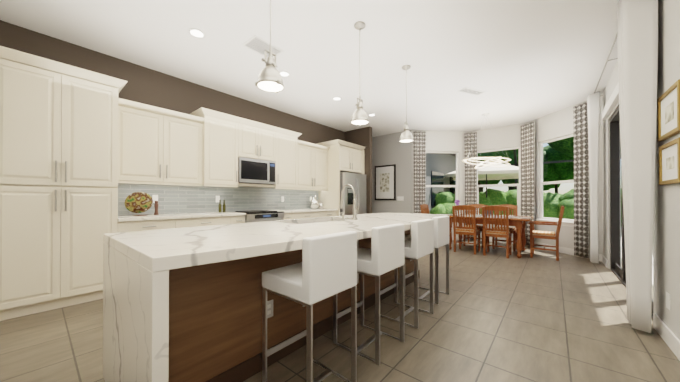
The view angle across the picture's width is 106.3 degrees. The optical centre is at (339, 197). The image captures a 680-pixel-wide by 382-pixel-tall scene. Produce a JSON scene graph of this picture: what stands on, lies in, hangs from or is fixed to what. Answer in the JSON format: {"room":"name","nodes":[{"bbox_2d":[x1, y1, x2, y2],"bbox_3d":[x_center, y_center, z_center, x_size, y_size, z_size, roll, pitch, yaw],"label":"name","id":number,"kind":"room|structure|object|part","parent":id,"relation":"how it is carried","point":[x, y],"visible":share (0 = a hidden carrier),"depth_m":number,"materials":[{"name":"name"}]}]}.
{"room":"kitchen","nodes":[
{"label":"kitchen","id":0,"kind":"room"},
{"bbox_2d":[0,20,344,215],"bbox_3d":[-1.554,-0.362,5.351,0.140,3.070,7.160,0,0,40],"label":"wall","id":1,"kind":"structure","parent":0,"point":[147,86],"depth_m":3.82,"materials":[{"name":"brown paint"}]},
{"bbox_2d":[120,98,199,185],"bbox_3d":[-2.621,-0.729,3.704,0.337,1.013,1.060,0,0,40],"label":"upper cabinet","id":2,"kind":"object","parent":1,"relation":"attached to","point":[159,147],"depth_m":3.55,"materials":[{"name":"beige paint"}]},
{"bbox_2d":[118,183,317,215],"bbox_3d":[-1.814,0.053,4.914,0.017,0.535,3.960,0,0,40],"label":"backsplash","id":3,"kind":"structure","parent":1,"relation":"attached to","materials":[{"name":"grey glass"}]},
{"bbox_2d":[192,107,243,185],"bbox_3d":[-2.073,-0.792,4.298,0.417,1.147,0.668,0,0,40],"label":"upper cabinet","id":4,"kind":"object","parent":1,"relation":"attached to","point":[221,135],"depth_m":4.15,"materials":[{"name":"beige paint"}]},
{"bbox_3d":[-1.517,-0.198,4.693,0.020,0.035,1.880,0,0,40],"label":"rail","id":5,"kind":"part","parent":4,"relation":"part of","materials":[{"name":"beige paint"}]},
{"bbox_2d":[244,118,279,189],"bbox_3d":[-1.648,-0.789,4.806,0.417,1.147,0.883,0,0,40],"label":"upper cabinet","id":6,"kind":"object","parent":1,"relation":"attached to","point":[260,141],"depth_m":4.77,"materials":[{"name":"beige paint"}]},
{"bbox_2d":[238,157,275,184],"bbox_3d":[-1.632,-0.482,4.791,0.456,0.447,0.750,0,0,40],"label":"microwave","id":7,"kind":"object","parent":6,"relation":"in","point":[251,170],"depth_m":4.64,"materials":[{"name":"silver metal"}]},
{"bbox_2d":[276,130,299,189],"bbox_3d":[-1.223,-0.786,5.314,0.417,1.147,0.668,0,0,40],"label":"upper cabinet","id":8,"kind":"object","parent":1,"relation":"attached to","point":[289,144],"depth_m":5.24,"materials":[{"name":"beige paint"}]},
{"bbox_2d":[300,142,327,189],"bbox_3d":[-0.748,-0.715,5.943,0.337,1.013,1.019,0,0,40],"label":"upper cabinet","id":9,"kind":"object","parent":1,"relation":"attached to","point":[313,159],"depth_m":5.85,"materials":[{"name":"beige paint"}]},
{"bbox_2d":[320,142,363,173],"bbox_3d":[0.028,-1.006,6.647,0.627,0.692,0.978,0,0,40],"label":"upper cabinet","id":10,"kind":"object","parent":1,"relation":"attached to","point":[342,156],"depth_m":6.26,"materials":[{"name":"beige paint"}]},
{"bbox_2d":[267,228,298,251],"bbox_3d":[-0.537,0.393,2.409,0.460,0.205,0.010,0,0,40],"label":"island countertop","id":11,"kind":"structure","parent":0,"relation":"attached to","point":[287,239],"depth_m":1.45,"materials":[{"name":"white stone"}]},
{"bbox_2d":[275,220,330,227],"bbox_3d":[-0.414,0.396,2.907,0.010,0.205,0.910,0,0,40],"label":"island countertop","id":12,"kind":"structure","parent":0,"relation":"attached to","point":[322,223],"depth_m":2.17,"materials":[{"name":"white stone"}]},
{"bbox_2d":[0,0,618,136],"bbox_3d":[0.952,-1.964,4.157,5.570,0.120,8.570,0,0,40],"label":"ceiling","id":13,"kind":"structure","parent":0,"point":[520,61],"depth_m":3.28,"materials":[{"name":"white paint"}]},
{"bbox_2d":[188,28,205,38],"bbox_3d":[-1.660,-1.907,2.959,0.184,0.007,0.184,0,0,40],"label":"recessed light","id":14,"kind":"object","parent":13,"relation":"in","point":[196,33],"visible":1,"depth_m":2.96,"materials":[{"name":"white"}]},
{"bbox_2d":[242,35,283,57],"bbox_3d":[-0.976,-1.905,3.247,0.300,0.008,0.420,0,0,40],"label":"ceiling vent","id":15,"kind":"object","parent":13,"relation":"in","point":[256,44],"visible":0.88,"depth_m":3.21,"materials":[{"name":"white metal"}]},
{"bbox_2d":[255,0,283,92],"bbox_3d":[-0.523,-1.375,1.926,0.207,1.084,0.202,0,0,40],"label":"pendant light","id":16,"kind":"object","parent":13,"relation":"hanging from","point":[270,78],"visible":1,"depth_m":1.89,"materials":[{"name":"silver metal"}]},
{"bbox_2d":[280,71,289,76],"bbox_3d":[-0.858,-1.902,3.917,0.184,0.007,0.184,0,0,40],"label":"recessed light","id":17,"kind":"object","parent":13,"relation":"in","point":[284,74],"visible":0.73,"depth_m":3.91,"materials":[{"name":"white"}]},
{"bbox_2d":[332,97,341,100],"bbox_3d":[-0.056,-1.896,4.876,0.184,0.007,0.184,0,0,40],"label":"recessed light","id":18,"kind":"object","parent":13,"relation":"in","point":[337,98],"visible":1,"depth_m":4.86,"materials":[{"name":"white"}]},
{"bbox_2d":[351,21,368,125],"bbox_3d":[0.222,-1.370,2.816,0.207,1.084,0.202,0,0,40],"label":"pendant light","id":19,"kind":"object","parent":13,"relation":"hanging from","point":[360,116],"visible":1,"depth_m":2.79,"materials":[{"name":"silver metal"}]},
{"bbox_2d":[399,65,413,142],"bbox_3d":[0.966,-1.365,3.706,0.207,1.084,0.202,0,0,40],"label":"pendant light","id":20,"kind":"object","parent":13,"relation":"hanging from","point":[406,136],"visible":1,"depth_m":3.67,"materials":[{"name":"silver metal"}]},
{"bbox_2d":[458,87,484,95],"bbox_3d":[2.344,-1.897,4.551,0.500,0.008,0.170,0,0,-23],"label":"ceiling vent","id":21,"kind":"object","parent":13,"relation":"in","point":[470,91],"visible":1,"depth_m":4.54,"materials":[{"name":"white metal"}]},
{"bbox_2d":[462,113,510,168],"bbox_3d":[3.316,-1.271,5.804,0.968,1.245,0.966,0,0,40],"label":"chandelier","id":22,"kind":"object","parent":13,"relation":"hanging from","point":[499,160],"visible":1,"depth_m":5.69,"materials":[{"name":"white metal"}]},
{"bbox_2d":[299,224,358,251],"bbox_3d":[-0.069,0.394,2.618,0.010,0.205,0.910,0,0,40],"label":"island countertop","id":23,"kind":"structure","parent":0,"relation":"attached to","point":[303,232],"depth_m":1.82,"materials":[{"name":"white stone"}]},
{"bbox_2d":[331,220,346,227],"bbox_3d":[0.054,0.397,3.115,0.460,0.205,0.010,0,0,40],"label":"island countertop","id":24,"kind":"structure","parent":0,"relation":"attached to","point":[333,222],"depth_m":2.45,"materials":[{"name":"white stone"}]},
{"bbox_2d":[0,240,679,381],"bbox_3d":[0.965,1.216,4.160,5.900,0.100,8.900,0,0,40],"label":"floor","id":25,"kind":"structure","parent":0,"point":[539,316],"depth_m":2.12,"materials":[{"name":"tile"}]},
{"bbox_2d":[0,46,119,320],"bbox_3d":[-3.157,-0.109,2.833,0.627,2.532,0.958,0,0,40],"label":"tall cabinet","id":26,"kind":"object","parent":25,"relation":"on","point":[84,154],"depth_m":2.61,"materials":[{"name":"beige paint"}]},
{"bbox_2d":[116,218,183,232],"bbox_3d":[-2.639,0.721,3.447,0.627,0.880,0.656,0,0,40],"label":"base cabinet","id":27,"kind":"object","parent":25,"relation":"on","point":[161,223],"depth_m":3.25,"materials":[{"name":"beige paint"}]},
{"bbox_2d":[116,210,235,221],"bbox_3d":[-2.324,0.263,3.814,0.643,0.040,1.620,0,0,40],"label":"countertop","id":28,"kind":"structure","parent":27,"relation":"on","point":[215,213],"depth_m":3.53,"materials":[{"name":"white stone"}]},
{"bbox_2d":[125,192,152,215],"bbox_3d":[-2.761,0.077,3.516,0.160,0.329,0.314,0,0,40],"label":"decorative plate","id":29,"kind":"object","parent":28,"relation":"on","point":[138,202],"visible":1,"depth_m":3.51,"materials":[{"name":"multicoloured ceramic"}]},
{"bbox_2d":[154,201,158,214],"bbox_3d":[-2.607,0.139,3.621,0.060,0.205,0.060,0,0,40],"label":"pepper mill","id":30,"kind":"object","parent":28,"relation":"on","point":[156,204],"visible":0.98,"depth_m":3.60,"materials":[{"name":"brown wood"}]},
{"bbox_2d":[219,200,221,211],"bbox_3d":[-2.057,0.140,4.373,0.048,0.212,0.047,0,0,40],"label":"oil bottle","id":31,"kind":"object","parent":28,"relation":"on","point":[220,207],"depth_m":4.36,"materials":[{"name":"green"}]},
{"bbox_2d":[223,200,225,211],"bbox_3d":[-2.021,0.141,4.447,0.048,0.212,0.047,0,0,40],"label":"oil bottle","id":32,"kind":"object","parent":28,"relation":"on","point":[224,206],"depth_m":4.43,"materials":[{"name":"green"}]},
{"bbox_2d":[184,218,235,226],"bbox_3d":[-2.218,0.724,3.951,0.627,0.880,0.883,0,0,40],"label":"base cabinet","id":33,"kind":"object","parent":25,"relation":"on","point":[188,222],"depth_m":3.77,"materials":[{"name":"beige paint"}]},
{"bbox_2d":[236,214,245,223],"bbox_3d":[-1.909,0.726,4.320,0.627,0.880,0.307,0,0,40],"label":"base cabinet","id":34,"kind":"object","parent":25,"relation":"on","point":[240,218],"depth_m":4.17,"materials":[{"name":"beige paint"}]},
{"bbox_2d":[235,210,283,222],"bbox_3d":[-1.525,0.698,4.701,0.707,0.918,0.754,0,0,40],"label":"range","id":35,"kind":"object","parent":25,"relation":"on","point":[259,215],"visible":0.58,"depth_m":4.50,"materials":[{"name":"silver metal"}]},
{"bbox_2d":[111,228,419,381],"bbox_3d":[-0.160,0.830,2.694,0.718,0.655,3.252,0,0,40],"label":"kitchen island","id":36,"kind":"object","parent":25,"relation":"on","point":[184,304],"depth_m":1.44,"materials":[{"name":"stone"}]},
{"bbox_2d":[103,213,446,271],"bbox_3d":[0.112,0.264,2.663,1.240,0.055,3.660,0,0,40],"label":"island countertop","id":37,"kind":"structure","parent":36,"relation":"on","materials":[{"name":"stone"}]},
{"bbox_2d":[339,184,359,220],"bbox_3d":[0.045,0.039,2.824,0.247,0.397,0.300,0,0,40],"label":"faucet","id":38,"kind":"object","parent":37,"relation":"on","point":[354,200],"depth_m":2.81,"materials":[{"name":"silver metal"}]},
{"bbox_2d":[284,214,295,219],"bbox_3d":[-1.228,0.731,5.135,0.627,0.880,0.276,0,0,40],"label":"base cabinet","id":39,"kind":"object","parent":25,"relation":"on","point":[286,216],"depth_m":4.96,"materials":[{"name":"beige paint"}]},
{"bbox_2d":[262,231,356,381],"bbox_3d":[-0.183,0.678,1.552,0.430,0.945,0.400,0,0,40],"label":"stool","id":40,"kind":"object","parent":25,"relation":"on","point":[326,267],"visible":1,"depth_m":1.42,"materials":[{"name":"white leather"}]},
{"bbox_3d":[-0.183,0.372,1.554,0.430,0.333,0.400,0,0,40],"label":"seat","id":41,"kind":"part","parent":40,"relation":"part of","materials":[{"name":"white leather"}]},
{"bbox_3d":[-0.183,0.845,1.551,0.425,0.611,0.384,0,0,40],"label":"frame","id":42,"kind":"part","parent":40,"relation":"part of","materials":[{"name":"silver metal"}]},
{"bbox_2d":[296,210,323,218],"bbox_3d":[-0.922,0.733,5.500,0.627,0.880,0.903,0,0,40],"label":"base cabinet","id":43,"kind":"object","parent":25,"relation":"on","point":[315,213],"depth_m":5.43,"materials":[{"name":"beige paint"}]},
{"bbox_2d":[272,210,311,213],"bbox_3d":[-0.807,0.274,5.628,0.643,0.040,1.569,0,0,40],"label":"countertop","id":44,"kind":"structure","parent":43,"relation":"on","point":[285,211],"depth_m":5.14,"materials":[{"name":"white stone"}]},
{"bbox_2d":[310,195,323,208],"bbox_3d":[-0.572,0.096,6.114,0.235,0.322,0.343,0,0,40],"label":"vases","id":45,"kind":"object","parent":44,"relation":"on","point":[314,203],"visible":1,"depth_m":6.01,"materials":[{"name":"white ceramic"}]},
{"bbox_2d":[324,210,335,216],"bbox_3d":[-0.507,0.737,5.996,0.627,0.880,0.616,0,0,40],"label":"base cabinet","id":46,"kind":"object","parent":25,"relation":"on","point":[327,213],"depth_m":5.83,"materials":[{"name":"beige paint"}]},
{"bbox_2d":[340,172,365,215],"bbox_3d":[0.134,0.279,6.555,0.821,1.778,0.900,0,0,40],"label":"fridge","id":47,"kind":"object","parent":25,"relation":"on","point":[356,181],"visible":0.38,"depth_m":6.21,"materials":[{"name":"grey metal"}]},
{"bbox_2d":[333,224,404,364],"bbox_3d":[0.231,0.681,2.039,0.430,0.945,0.400,0,0,40],"label":"stool","id":48,"kind":"object","parent":25,"relation":"on","point":[384,254],"visible":0.92,"depth_m":1.89,"materials":[{"name":"white leather"}]},
{"bbox_3d":[0.231,0.848,2.038,0.425,0.611,0.384,0,0,40],"label":"frame","id":49,"kind":"part","parent":48,"relation":"part of","materials":[{"name":"silver metal"}]},
{"bbox_3d":[0.231,0.375,2.041,0.430,0.333,0.400,0,0,40],"label":"seat","id":50,"kind":"part","parent":48,"relation":"part of","materials":[{"name":"white leather"}]},
{"bbox_2d":[380,219,433,328],"bbox_3d":[0.648,0.684,2.538,0.430,0.945,0.400,0,0,40],"label":"stool","id":51,"kind":"object","parent":25,"relation":"on","point":[420,244],"visible":0.65,"depth_m":2.37,"materials":[{"name":"white leather"}]},
{"bbox_3d":[0.648,0.378,2.540,0.430,0.333,0.400,0,0,40],"label":"seat","id":52,"kind":"part","parent":51,"relation":"part of","materials":[{"name":"white leather"}]},
{"bbox_2d":[420,204,428,213],"bbox_3d":[2.380,0.668,6.500,0.515,1.024,0.440,0,0,40],"label":"chair","id":53,"kind":"object","parent":25,"relation":"on","point":[424,208],"visible":0.19,"depth_m":6.62,"materials":[{"name":"brown wood"}]},
{"bbox_2d":[404,216,448,303],"bbox_3d":[1.028,0.687,3.055,0.430,0.945,0.400,0,0,40],"label":"stool","id":54,"kind":"object","parent":25,"relation":"on","point":[441,230],"visible":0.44,"depth_m":2.88,"materials":[{"name":"white leather"}]},
{"bbox_3d":[1.028,0.381,3.057,0.430,0.333,0.400,0,0,40],"label":"seat","id":55,"kind":"part","parent":54,"relation":"part of","materials":[{"name":"white leather"}]},
{"bbox_3d":[1.028,0.854,3.054,0.425,0.611,0.384,0,0,40],"label":"frame","id":56,"kind":"part","parent":54,"relation":"part of","materials":[{"name":"silver metal"}]},
{"bbox_2d":[452,205,479,254],"bbox_3d":[2.759,0.662,5.561,0.440,1.024,0.515,0,0,40],"label":"chair","id":57,"kind":"object","parent":25,"relation":"on","point":[467,230],"visible":1,"depth_m":5.43,"materials":[{"name":"brown wood"}]},
{"bbox_3d":[2.798,0.704,5.608,0.416,0.049,0.368,0,0,40],"label":"seat","id":58,"kind":"part","parent":57,"relation":"part of","materials":[{"name":"fabric"}]},
{"bbox_2d":[463,204,487,247],"bbox_3d":[3.377,0.667,6.347,0.440,1.024,0.515,0,0,40],"label":"chair","id":59,"kind":"object","parent":25,"relation":"on","point":[479,227],"visible":0.29,"depth_m":6.35,"materials":[{"name":"brown wood"}]},
{"bbox_3d":[3.338,0.708,6.300,0.416,0.049,0.368,0,0,40],"label":"seat","id":60,"kind":"part","parent":59,"relation":"part of","materials":[{"name":"wood"}]},
{"bbox_2d":[447,214,533,257],"bbox_3d":[3.291,0.791,5.737,1.650,0.768,1.060,0,0,40],"label":"dining table","id":61,"kind":"object","parent":25,"relation":"on","point":[519,222],"visible":0.79,"depth_m":5.34,"materials":[{"name":"brown wood"}]},
{"bbox_2d":[482,205,511,257],"bbox_3d":[3.205,0.660,5.206,0.440,1.024,0.515,0,0,40],"label":"chair","id":62,"kind":"object","parent":25,"relation":"on","point":[498,232],"visible":1,"depth_m":5.09,"materials":[{"name":"brown wood"}]},
{"bbox_3d":[3.245,0.702,5.253,0.416,0.049,0.368,0,0,40],"label":"seat","id":63,"kind":"part","parent":62,"relation":"part of","materials":[{"name":"fabric"}]},
{"bbox_2d":[492,204,517,250],"bbox_3d":[3.853,0.665,5.949,0.440,1.024,0.515,0,0,40],"label":"chair","id":64,"kind":"object","parent":25,"relation":"on","point":[511,229],"visible":0.4,"depth_m":5.93,"materials":[{"name":"brown wood"}]},
{"bbox_3d":[3.813,0.706,5.902,0.416,0.049,0.368,0,0,40],"label":"seat","id":65,"kind":"part","parent":64,"relation":"part of","materials":[{"name":"wood"}]},
{"bbox_2d":[528,206,564,260],"bbox_3d":[4.095,0.659,5.066,0.545,1.024,0.536,0,0,40],"label":"chair","id":66,"kind":"object","parent":25,"relation":"on","point":[543,234],"visible":1,"depth_m":4.94,"materials":[{"name":"brown wood"}]},
{"bbox_3d":[4.059,0.701,5.095,0.368,0.049,0.496,0,0,40],"label":"seat","id":67,"kind":"part","parent":66,"relation":"part of","materials":[{"name":"fabric"}]},
{"bbox_2d":[345,126,371,213],"bbox_3d":[0.493,-0.352,7.028,0.850,3.070,0.120,0,0,40],"label":"wall","id":68,"kind":"structure","parent":0,"point":[362,136],"depth_m":6.78,"materials":[{"name":"brown"}]},
{"bbox_2d":[372,130,410,212],"bbox_3d":[1.378,-0.348,7.657,1.680,3.070,0.140,0,0,40],"label":"wall","id":69,"kind":"structure","parent":0,"point":[389,149],"depth_m":7.38,"materials":[{"name":"grey paint"}]},
{"bbox_2d":[375,164,395,199],"bbox_3d":[1.335,-0.453,7.575,0.700,1.040,0.040,0,0,40],"label":"framed picture","id":70,"kind":"object","parent":69,"relation":"attached to","point":[385,182],"visible":1,"depth_m":7.54,"materials":[{"name":"black"}]},
{"bbox_2d":[397,196,403,200],"bbox_3d":[1.721,0.015,7.270,0.200,0.120,0.009,0,0,40],"label":"light switch","id":71,"kind":"object","parent":69,"relation":"attached to","point":[400,198],"visible":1,"depth_m":7.26,"materials":[{"name":"white plastic"}]},
{"bbox_2d":[411,130,470,235],"bbox_3d":[2.865,-0.351,7.214,1.796,3.070,0.140,0,0,-5],"label":"wall","id":72,"kind":"structure","parent":0,"point":[449,141],"depth_m":7.17,"materials":[{"name":"white paint"}]},
{"bbox_2d":[413,131,425,212],"bbox_3d":[2.184,-0.332,6.964,0.362,2.970,0.074,0,0,-5],"label":"curtain","id":73,"kind":"object","parent":72,"relation":"hanging from","point":[419,168],"visible":0.67,"depth_m":6.97,"materials":[{"name":"grey fabric"}]},
{"bbox_2d":[426,151,457,214],"bbox_3d":[2.841,-0.356,7.174,1.170,1.920,0.155,0,0,-5],"label":"window","id":74,"kind":"structure","parent":72,"relation":"in","point":[456,189],"depth_m":7.22,"materials":[{"name":"white"}]},
{"bbox_2d":[464,132,476,239],"bbox_3d":[3.632,-0.331,7.090,0.324,2.970,0.074,0,0,17],"label":"curtain","id":75,"kind":"object","parent":72,"relation":"hanging from","point":[470,175],"visible":0.81,"depth_m":7.09,"materials":[{"name":"grey fabric"}]},
{"bbox_2d":[471,123,524,238],"bbox_3d":[4.234,-0.353,6.872,1.362,3.070,0.140,0,0,40],"label":"wall","id":76,"kind":"structure","parent":0,"point":[509,136],"depth_m":6.78,"materials":[{"name":"white paint"}]},
{"bbox_2d":[477,236,512,243],"bbox_3d":[4.184,1.117,6.802,1.250,0.130,0.015,0,0,40],"label":"baseboard","id":77,"kind":"structure","parent":76,"relation":"attached to","point":[490,239],"depth_m":6.77,"materials":[{"name":"white"}]},
{"bbox_2d":[477,146,520,215],"bbox_3d":[4.210,-0.358,6.843,1.170,1.920,0.155,0,0,40],"label":"window","id":78,"kind":"structure","parent":76,"relation":"in","point":[518,193],"depth_m":6.65,"materials":[{"name":"white"}]},
{"bbox_2d":[525,95,602,254],"bbox_3d":[4.813,-0.360,5.585,0.140,3.070,1.796,0,0,-5],"label":"wall","id":79,"kind":"structure","parent":0,"point":[558,124],"depth_m":5.47,"materials":[{"name":"white paint"}]},
{"bbox_2d":[520,121,534,245],"bbox_3d":[4.586,-0.337,6.211,0.074,2.970,0.420,0,0,-5],"label":"curtain","id":80,"kind":"object","parent":79,"relation":"hanging from","point":[527,162],"visible":0.75,"depth_m":6.23,"materials":[{"name":"grey fabric"}]},
{"bbox_2d":[535,134,573,226],"bbox_3d":[4.778,-0.366,5.554,0.155,1.920,1.170,0,0,-5],"label":"window","id":81,"kind":"structure","parent":79,"relation":"in","point":[570,223],"depth_m":5.94,"materials":[{"name":"white"}]},
{"bbox_2d":[528,242,601,261],"bbox_3d":[4.738,1.109,5.541,0.015,0.130,1.740,0,0,-5],"label":"baseboard","id":82,"kind":"structure","parent":79,"relation":"attached to","point":[565,250],"depth_m":5.42,"materials":[{"name":"white"}]},
{"bbox_2d":[573,102,589,258],"bbox_3d":[4.699,-0.344,4.943,0.074,2.970,0.300,0,0,-5],"label":"curtain","id":83,"kind":"object","parent":79,"relation":"hanging from","point":[581,203],"visible":0.96,"depth_m":4.96,"materials":[{"name":"grey fabric"}]},
{"bbox_2d":[602,0,679,339],"bbox_3d":[2.625,-0.383,1.947,0.140,3.070,7.300,0,0,40],"label":"wall","id":84,"kind":"structure","parent":0,"point":[666,248],"depth_m":2.09,"materials":[{"name":"white paint"}]},
{"bbox_2d":[594,34,617,95],"bbox_3d":[3.637,-1.859,3.382,0.140,0.018,3.306,0,0,40],"label":"curtain rod","id":85,"kind":"object","parent":84,"relation":"attached to","point":[607,60],"visible":0.52,"depth_m":3.44,"materials":[{"name":"silver metal"}]},
{"bbox_2d":[587,92,599,263],"bbox_3d":[4.523,-0.347,4.547,0.145,2.970,0.264,0,0,40],"label":"curtain","id":86,"kind":"object","parent":85,"relation":"hanging from","point":[593,106],"visible":1,"depth_m":4.48,"materials":[{"name":"white fabric"}]},
{"bbox_2d":[617,0,657,332],"bbox_3d":[2.634,-0.361,2.264,0.196,2.970,0.305,0,0,40],"label":"curtain","id":87,"kind":"object","parent":85,"relation":"hanging from","point":[637,28],"visible":1,"depth_m":2.17,"materials":[{"name":"white fabric"}]},
{"bbox_2d":[602,83,618,119],"bbox_3d":[3.668,-1.399,3.356,0.059,0.140,2.490,0,0,40],"label":"shade","id":88,"kind":"object","parent":84,"relation":"attached to","point":[612,102],"visible":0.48,"depth_m":3.66,"materials":[{"name":"white fabric"}]},
{"bbox_2d":[610,107,653,319],"bbox_3d":[3.693,-0.070,3.222,0.100,2.460,2.450,0,0,40],"label":"sliding door","id":89,"kind":"structure","parent":84,"relation":"in","point":[619,272],"depth_m":4.11,"materials":[{"name":"brown metal"}]},
{"bbox_2d":[602,255,679,360],"bbox_3d":[2.565,1.088,1.988,0.015,0.130,7.020,0,0,40],"label":"baseboard","id":90,"kind":"structure","parent":84,"relation":"attached to","point":[667,335],"depth_m":2.03,"materials":[{"name":"white wood"}]},
{"bbox_2d":[666,292,670,310],"bbox_3d":[2.588,0.813,2.010,0.006,0.120,0.080,0,0,40],"label":"outlet","id":91,"kind":"object","parent":84,"relation":"attached to","point":[668,300],"visible":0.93,"depth_m":2.00,"materials":[{"name":"white plastic"}]},
{"bbox_2d":[657,79,679,141],"bbox_3d":[2.495,-0.643,1.927,0.030,0.350,0.460,0,0,40],"label":"picture","id":92,"kind":"object","parent":84,"relation":"attached to","point":[668,106],"visible":1,"depth_m":1.92,"materials":[{"name":"brown metal"}]},
{"bbox_2d":[659,137,679,184],"bbox_3d":[2.489,-0.263,1.917,0.030,0.310,0.440,0,0,40],"label":"picture","id":93,"kind":"object","parent":84,"relation":"attached to","point":[669,162],"visible":1,"depth_m":1.92,"materials":[{"name":"brown"}]},
{"label":"outside","id":94,"kind":"structure","parent":0,"visible":0},
{"bbox_2d":[621,227,652,284],"bbox_3d":[9.754,1.331,11.475,80.000,0.039,90.000,0,0,40],"label":"ground","id":95,"kind":"structure","parent":94,"point":[621,256],"depth_m":5.56,"materials":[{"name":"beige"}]},
{"bbox_2d":[426,153,479,213],"bbox_3d":[3.504,-0.475,13.910,5.700,3.600,8.700,0,0,40],"label":"house","id":96,"kind":"structure","parent":95,"relation":"on","point":[439,166],"depth_m":10.88,"materials":[{"name":"grey paint"}]},
{"bbox_2d":[444,161,518,197],"bbox_3d":[6.258,-0.133,10.888,3.700,2.880,3.700,0,0,40],"label":"umbrella","id":97,"kind":"object","parent":95,"relation":"on","point":[491,172],"visible":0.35,"depth_m":10.34,"materials":[{"name":"white fabric"}]},
{"bbox_2d":[507,149,573,189],"bbox_3d":[5.047,-1.109,8.354,19.300,4.800,13.150,0,0,40],"label":"cage","id":98,"kind":"object","parent":95,"relation":"on","point":[546,162],"depth_m":12.74,"materials":[{"name":"brown metal"}]},
{"bbox_3d":[9.754,1.290,11.475,80.000,0.040,90.000,0,0,40],"label":"lawn","id":99,"kind":"structure","parent":94,"visible":0},
{"bbox_2d":[430,188,621,223],"bbox_3d":[8.109,0.426,8.852,18.191,1.914,12.761,0,0,40],"label":"hedge","id":100,"kind":"object","parent":99,"relation":"on","point":[553,203],"visible":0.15,"depth_m":10.30,"materials":[{"name":"green plant"}]},
{"bbox_2d":[478,137,620,192],"bbox_3d":[9.794,-3.268,13.433,43.953,9.720,31.035,0,0,40],"label":"trees","id":101,"kind":"object","parent":99,"relation":"on","point":[562,149],"visible":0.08,"depth_m":17.08,"materials":[{"name":"green plant"}]}
]}

